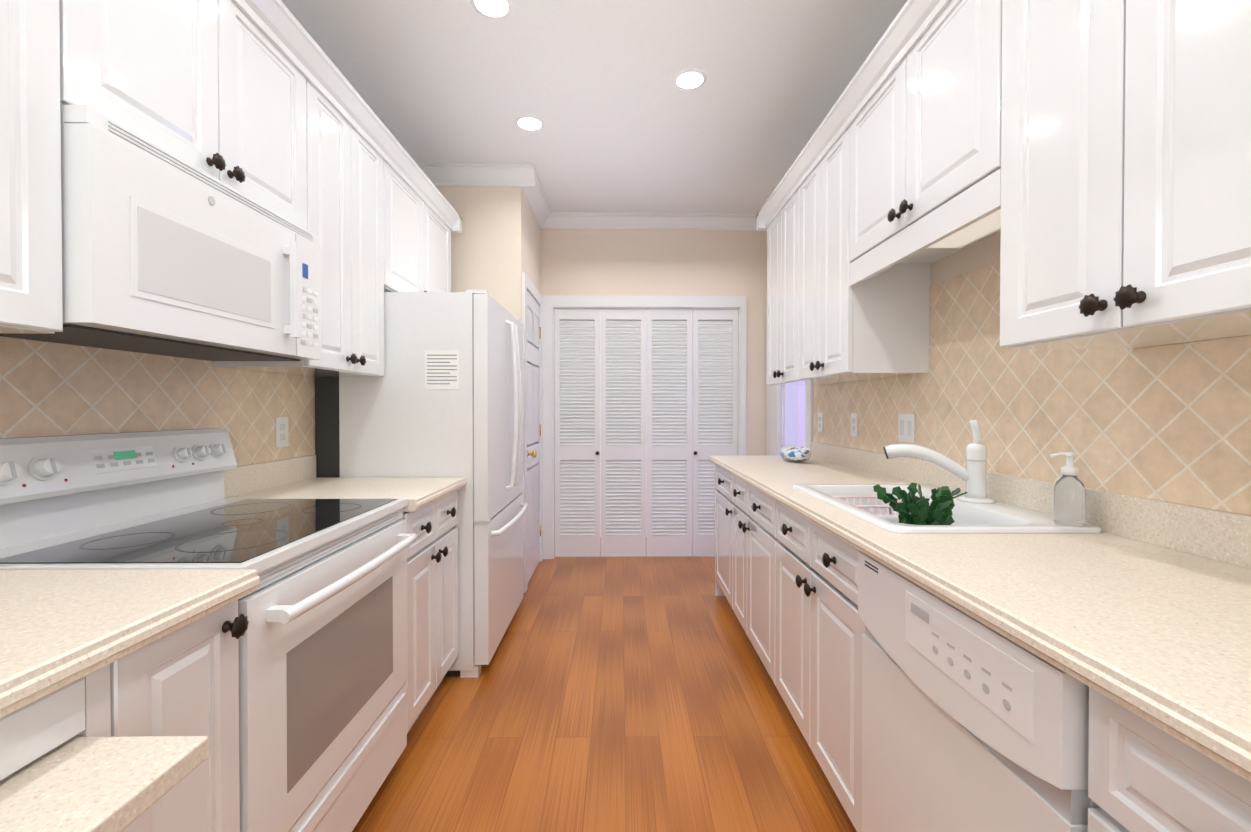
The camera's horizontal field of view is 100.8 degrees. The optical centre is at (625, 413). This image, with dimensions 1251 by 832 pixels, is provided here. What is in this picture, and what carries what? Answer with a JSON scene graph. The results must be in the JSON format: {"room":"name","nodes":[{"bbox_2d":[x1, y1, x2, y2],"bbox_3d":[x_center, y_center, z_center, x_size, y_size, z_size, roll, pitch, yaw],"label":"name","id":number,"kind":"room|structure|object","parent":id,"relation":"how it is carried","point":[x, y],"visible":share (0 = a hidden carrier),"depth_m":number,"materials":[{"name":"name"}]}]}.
{"room":"kitchen","nodes":[
{"label":"kitchen","id":0,"kind":"room"},
{"bbox_2d":[435,186,539,492],"bbox_3d":[-1.103,-0.205,3.835,0.835,2.770,0.910,0,1,-1],"label":"wall","id":1,"kind":"structure","parent":0,"point":[495,249],"depth_m":3.37,"materials":[{"name":"beige paint"}]},
{"bbox_2d":[388,152,455,291],"bbox_3d":[-1.245,-0.875,2.765,0.329,0.590,0.914,0,1,-1],"label":"upper cabinet","id":2,"kind":"object","parent":1,"relation":"attached to","point":[419,232],"depth_m":2.65,"materials":[{"name":"white wood"}]},
{"bbox_2d":[527,290,540,581],"bbox_3d":[-0.650,0.159,3.812,0.070,2.027,0.619,0,1,-1],"label":"hall door","id":3,"kind":"structure","parent":1,"relation":"in","point":[533,436],"depth_m":3.82,"materials":[{"name":"white wood"}]},
{"bbox_2d":[282,0,906,212],"bbox_3d":[0.452,-1.618,1.501,3.900,0.100,6.980,0,1,-1],"label":"ceiling","id":4,"kind":"structure","parent":0,"point":[629,126],"depth_m":2.47,"materials":[{"name":"white paint"}]},
{"bbox_2d":[470,0,513,19],"bbox_3d":[-0.512,-1.569,1.982,0.164,0.006,0.164,0,1,-1],"label":"recessed light","id":5,"kind":"object","parent":4,"relation":"in","point":[495,8],"visible":1,"depth_m":2.00,"materials":[{"name":"white"}]},
{"bbox_2d":[514,115,544,130],"bbox_3d":[-0.520,-1.577,2.812,0.164,0.006,0.164,0,1,-1],"label":"recessed light","id":6,"kind":"object","parent":4,"relation":"in","point":[531,122],"visible":1,"depth_m":2.80,"materials":[{"name":"white"}]},
{"bbox_2d":[672,68,706,89],"bbox_3d":[0.303,-1.573,2.440,0.164,0.006,0.164,0,1,-1],"label":"recessed light","id":7,"kind":"object","parent":4,"relation":"in","point":[692,78],"visible":1,"depth_m":2.43,"materials":[{"name":"white"}]},
{"bbox_2d":[352,537,856,831],"bbox_3d":[0.452,1.252,1.529,3.900,0.100,6.980,0,1,-1],"label":"floor","id":8,"kind":"structure","parent":0,"point":[623,694],"depth_m":1.97,"materials":[{"name":"brown wood"}]},
{"bbox_2d":[0,600,248,831],"bbox_3d":[-1.064,0.778,0.851,0.654,0.862,0.282,0,1,-1],"label":"base cabinet","id":9,"kind":"object","parent":8,"relation":"on","point":[183,681],"depth_m":0.84,"materials":[{"name":"white wood"}]},
{"bbox_2d":[0,736,207,831],"bbox_3d":[-0.932,0.463,-0.564,0.752,0.040,2.536,0,1,-1],"label":"countertop","id":10,"kind":"structure","parent":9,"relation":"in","point":[96,784],"depth_m":0.62,"materials":[{"name":"beige stone"}]},
{"bbox_2d":[0,428,416,831],"bbox_3d":[-1.031,0.628,1.375,0.722,1.152,0.760,0,1,-1],"label":"range","id":11,"kind":"object","parent":8,"relation":"on","point":[323,656],"visible":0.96,"depth_m":1.27,"materials":[{"name":"white metal"}]},
{"bbox_2d":[315,289,527,677],"bbox_3d":[-0.979,0.313,2.749,0.837,1.755,0.850,0,1,-1],"label":"refrigerator","id":12,"kind":"object","parent":8,"relation":"on","point":[442,396],"visible":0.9,"depth_m":2.33,"materials":[{"name":"white plastic"}]},
{"bbox_2d":[401,490,457,733],"bbox_3d":[-1.075,0.766,2.042,0.654,0.862,0.564,0,1,-1],"label":"base cabinet","id":13,"kind":"object","parent":8,"relation":"on","point":[432,559],"depth_m":1.99,"materials":[{"name":"white wood"}]},
{"bbox_2d":[0,455,466,717],"bbox_3d":[-1.038,0.276,0.219,0.692,0.142,4.203,0,1,-1],"label":"countertop","id":14,"kind":"structure","parent":13,"relation":"on","point":[59,629],"depth_m":0.85,"materials":[{"name":"beige stone"}]},
{"bbox_2d":[715,465,730,605],"bbox_3d":[0.892,0.756,3.118,0.609,0.862,0.537,0,1,-1],"label":"base cabinet","id":15,"kind":"object","parent":8,"relation":"on","point":[722,478],"depth_m":3.12,"materials":[{"name":"white wood"}]},
{"bbox_2d":[709,442,1250,781],"bbox_3d":[0.895,0.271,0.774,0.647,0.142,5.277,0,1,-1],"label":"countertop","id":16,"kind":"structure","parent":15,"relation":"on","point":[1140,606],"depth_m":0.93,"materials":[{"name":"beige stone"}]},
{"bbox_2d":[780,445,810,461],"bbox_3d":[0.989,0.227,3.000,0.155,0.097,0.359,0,1,-1],"label":"bowl","id":17,"kind":"object","parent":16,"relation":"on","point":[796,453],"visible":0.98,"depth_m":2.92,"materials":[{"name":"ceramic"}]},
{"bbox_2d":[883,419,995,503],"bbox_3d":[1.026,0.147,1.698,0.294,0.260,0.193,0,1,-1],"label":"faucet","id":18,"kind":"object","parent":16,"relation":"on","point":[972,474],"visible":1,"depth_m":1.65,"materials":[{"name":"white"}]},
{"bbox_2d":[793,484,1100,533],"bbox_3d":[0.920,0.378,1.655,0.534,0.200,0.760,0,1,-1],"label":"drop-in sink","id":19,"kind":"object","parent":16,"relation":"in","point":[996,517],"visible":0.31,"depth_m":1.50,"materials":[{"name":"white ceramic"}]},
{"bbox_2d":[832,496,910,513],"bbox_3d":[0.874,0.389,1.827,0.230,0.167,0.195,0,1,-1],"label":"basket","id":20,"kind":"object","parent":19,"relation":"in","point":[869,507],"visible":0.08,"depth_m":1.91,"materials":[{"name":"white plastic"}]},
{"bbox_2d":[873,483,967,524],"bbox_3d":[0.879,0.341,1.495,0.271,0.267,0.241,0,1,-1],"label":"plant","id":21,"kind":"object","parent":19,"relation":"in","point":[938,510],"visible":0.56,"depth_m":1.50,"materials":[{"name":"green plant"}]},
{"bbox_2d":[1050,452,1085,526],"bbox_3d":[1.127,0.189,1.320,0.073,0.182,0.062,0,1,-1],"label":"soap dispenser","id":22,"kind":"object","parent":19,"relation":"on","point":[1069,499],"visible":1,"depth_m":1.30,"materials":[{"name":"white"}]},
{"bbox_2d":[731,475,742,626],"bbox_3d":[0.896,0.760,2.690,0.609,0.862,0.320,0,1,-1],"label":"base cabinet","id":23,"kind":"object","parent":8,"relation":"on","point":[736,484],"depth_m":2.73,"materials":[{"name":"white wood"}]},
{"bbox_2d":[743,482,864,720],"bbox_3d":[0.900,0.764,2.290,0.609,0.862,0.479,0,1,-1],"label":"base cabinet","id":24,"kind":"object","parent":8,"relation":"on","point":[786,582],"depth_m":1.76,"materials":[{"name":"white wood"}]},
{"bbox_2d":[858,551,1099,831],"bbox_3d":[0.884,0.776,1.000,0.607,0.862,0.598,0,1,-1],"label":"dishwasher","id":25,"kind":"object","parent":8,"relation":"on","point":[970,724],"visible":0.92,"depth_m":0.92,"materials":[{"name":"white"}]},
{"bbox_2d":[1088,687,1250,831],"bbox_3d":[0.917,0.781,0.505,0.609,0.862,0.378,0,1,-1],"label":"base cabinet","id":26,"kind":"object","parent":8,"relation":"on","point":[1142,778],"depth_m":0.60,"materials":[{"name":"white wood"}]},
{"bbox_2d":[560,311,731,536],"bbox_3d":[0.172,-0.213,4.627,1.900,2.770,0.650,0,1,-1],"label":"wall","id":27,"kind":"structure","parent":0,"point":[652,365],"depth_m":4.90,"materials":[{"name":"white"}]},
{"bbox_2d":[540,230,766,455],"bbox_3d":[0.299,-0.209,4.254,1.975,2.770,0.100,0,1,-1],"label":"wall","id":28,"kind":"structure","parent":0,"point":[653,262],"depth_m":4.20,"materials":[{"name":"beige paint"}]},
{"bbox_2d":[522,272,746,592],"bbox_3d":[0.149,0.115,3.860,1.667,2.130,0.870,0,1,-1],"label":"door frame","id":29,"kind":"structure","parent":28,"relation":"attached to","point":[548,304],"depth_m":4.18,"materials":[{"name":"white wood"}]},
{"bbox_2d":[554,309,737,556],"bbox_3d":[0.170,0.156,4.217,1.494,2.016,0.064,0,1,-1],"label":"louvered bifold doors","id":30,"kind":"structure","parent":28,"relation":"in","point":[657,483],"depth_m":4.22,"materials":[{"name":"white wood"}]},
{"bbox_2d":[798,386,805,446],"bbox_3d":[1.760,-0.215,4.863,0.960,2.770,0.050,0,1,-1],"label":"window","id":31,"kind":"structure","parent":0,"point":[801,411],"depth_m":4.83,"materials":[{"name":"purple glass"}]},
{"bbox_2d":[813,231,1000,441],"bbox_3d":[1.266,-0.179,1.123,0.100,2.770,6.180,0,1,-1],"label":"wall","id":32,"kind":"structure","parent":0,"point":[985,251],"depth_m":1.84,"materials":[{"name":"beige ceramic tile"},{"name":"grout"}]},
{"bbox_2d":[281,0,757,229],"bbox_3d":[-0.089,-1.511,1.147,2.610,0.105,6.080,0,1,-1],"label":"crown molding","id":33,"kind":"structure","parent":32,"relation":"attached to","point":[524,176],"depth_m":4.09,"materials":[{"name":"white"}]},
{"bbox_2d":[766,333,780,454],"bbox_3d":[1.156,0.158,4.050,0.026,2.020,0.300,0,1,-1],"label":"panel","id":34,"kind":"object","parent":32,"relation":"attached to","point":[773,420],"visible":0.36,"depth_m":4.00,"materials":[{"name":"white wood"}]},
{"bbox_2d":[764,180,828,385],"bbox_3d":[1.034,-0.671,2.892,0.329,1.000,0.569,0,1,-1],"label":"upper cabinet","id":35,"kind":"object","parent":32,"relation":"attached to","point":[780,224],"depth_m":2.87,"materials":[{"name":"white wood"}]},
{"bbox_2d":[781,386,812,456],"bbox_3d":[1.190,0.111,3.751,0.033,2.140,0.912,0,1,-1],"label":"door frame","id":36,"kind":"structure","parent":32,"relation":"attached to","point":[789,394],"depth_m":3.87,"materials":[{"name":"white wood"}]},
{"bbox_2d":[796,120,930,383],"bbox_3d":[1.040,-0.666,2.324,0.329,1.000,0.566,0,1,-1],"label":"upper cabinet","id":37,"kind":"object","parent":32,"relation":"attached to","point":[853,324],"depth_m":2.13,"materials":[{"name":"white wood"}]},
{"bbox_2d":[844,0,991,267],"bbox_3d":[1.046,-0.874,1.632,0.329,0.570,0.811,0,1,-1],"label":"upper cabinet","id":38,"kind":"object","parent":32,"relation":"attached to","point":[916,138],"depth_m":1.56,"materials":[{"name":"white wood"}]},
{"bbox_2d":[928,209,1000,247],"bbox_3d":[1.028,-0.566,1.487,0.190,0.040,0.480,0,1,-1],"label":"cabinet underside","id":39,"kind":"object","parent":38,"relation":"attached to","point":[979,229],"visible":0.27,"depth_m":1.57,"materials":[{"name":"white wood"}]},
{"bbox_2d":[814,259,1250,515],"bbox_3d":[1.216,-0.145,0.698,0.006,0.689,5.129,0,1,-1],"label":"tile backsplash","id":40,"kind":"structure","parent":32,"relation":"attached to","point":[1170,423],"depth_m":1.42,"materials":[{"name":"beige tile"}]},
{"bbox_2d":[818,412,822,431],"bbox_3d":[1.186,0.051,3.155,0.006,0.120,0.075,0,1,-1],"label":"electrical outlet","id":41,"kind":"object","parent":40,"relation":"attached to","point":[820,421],"visible":1,"depth_m":3.15,"materials":[{"name":"white plastic"}]},
{"bbox_2d":[851,413,857,436],"bbox_3d":[1.190,0.056,2.695,0.006,0.120,0.075,0,1,-1],"label":"electrical outlet","id":42,"kind":"object","parent":40,"relation":"attached to","point":[854,424],"visible":1,"depth_m":2.69,"materials":[{"name":"white plastic"}]},
{"bbox_2d":[898,414,914,442],"bbox_3d":[1.195,0.061,2.205,0.006,0.120,0.120,0,1,-1],"label":"light switch","id":43,"kind":"object","parent":40,"relation":"attached to","point":[906,427],"visible":1,"depth_m":2.20,"materials":[{"name":"white plastic"}]},
{"bbox_2d":[988,0,1250,348],"bbox_3d":[1.053,-0.652,0.926,0.329,1.000,0.601,0,1,-1],"label":"upper cabinet","id":44,"kind":"object","parent":32,"relation":"attached to","point":[1097,153],"depth_m":0.94,"materials":[{"name":"white wood"}]},
{"bbox_3d":[-1.440,-0.175,0.692,0.100,2.770,5.370,0,1,-1],"label":"wall","id":45,"kind":"structure","parent":0,"visible":0},
{"bbox_2d":[0,0,79,333],"bbox_3d":[-1.223,-0.648,0.531,0.329,1.000,0.891,0,1,-1],"label":"upper cabinet","id":46,"kind":"object","parent":45,"relation":"attached to","point":[40,39],"depth_m":0.93,"materials":[{"name":"white wood"}]},
{"bbox_2d":[0,336,314,465],"bbox_3d":[-1.383,0.019,0.385,0.006,0.368,4.549,0,1,-1],"label":"tile backsplash","id":47,"kind":"structure","parent":45,"relation":"attached to","point":[50,389],"depth_m":1.50,"materials":[{"name":"beige tile"}]},
{"bbox_2d":[275,417,287,447],"bbox_3d":[-1.393,0.074,2.100,0.006,0.120,0.075,0,1,-1],"label":"electrical outlet","id":48,"kind":"object","parent":47,"relation":"attached to","point":[281,431],"visible":1,"depth_m":2.09,"materials":[{"name":"white plastic"}]},
{"bbox_2d":[80,0,315,234],"bbox_3d":[-1.231,-0.876,1.358,0.329,0.560,0.764,0,1,-1],"label":"upper cabinet","id":49,"kind":"object","parent":45,"relation":"attached to","point":[262,102],"depth_m":1.34,"materials":[{"name":"white wood"}]},
{"bbox_2d":[0,105,320,360],"bbox_3d":[-1.187,-0.382,1.363,0.415,0.419,0.758,0,1,-1],"label":"microwave","id":50,"kind":"object","parent":49,"relation":"attached to","point":[165,252],"visible":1,"depth_m":1.18,"materials":[{"name":"white plastic"}]},
{"bbox_2d":[212,68,387,376],"bbox_3d":[-1.238,-0.663,2.026,0.329,1.000,0.564,0,1,-1],"label":"upper cabinet","id":51,"kind":"object","parent":45,"relation":"attached to","point":[352,165],"depth_m":2.00,"materials":[{"name":"white wood"}]}
]}

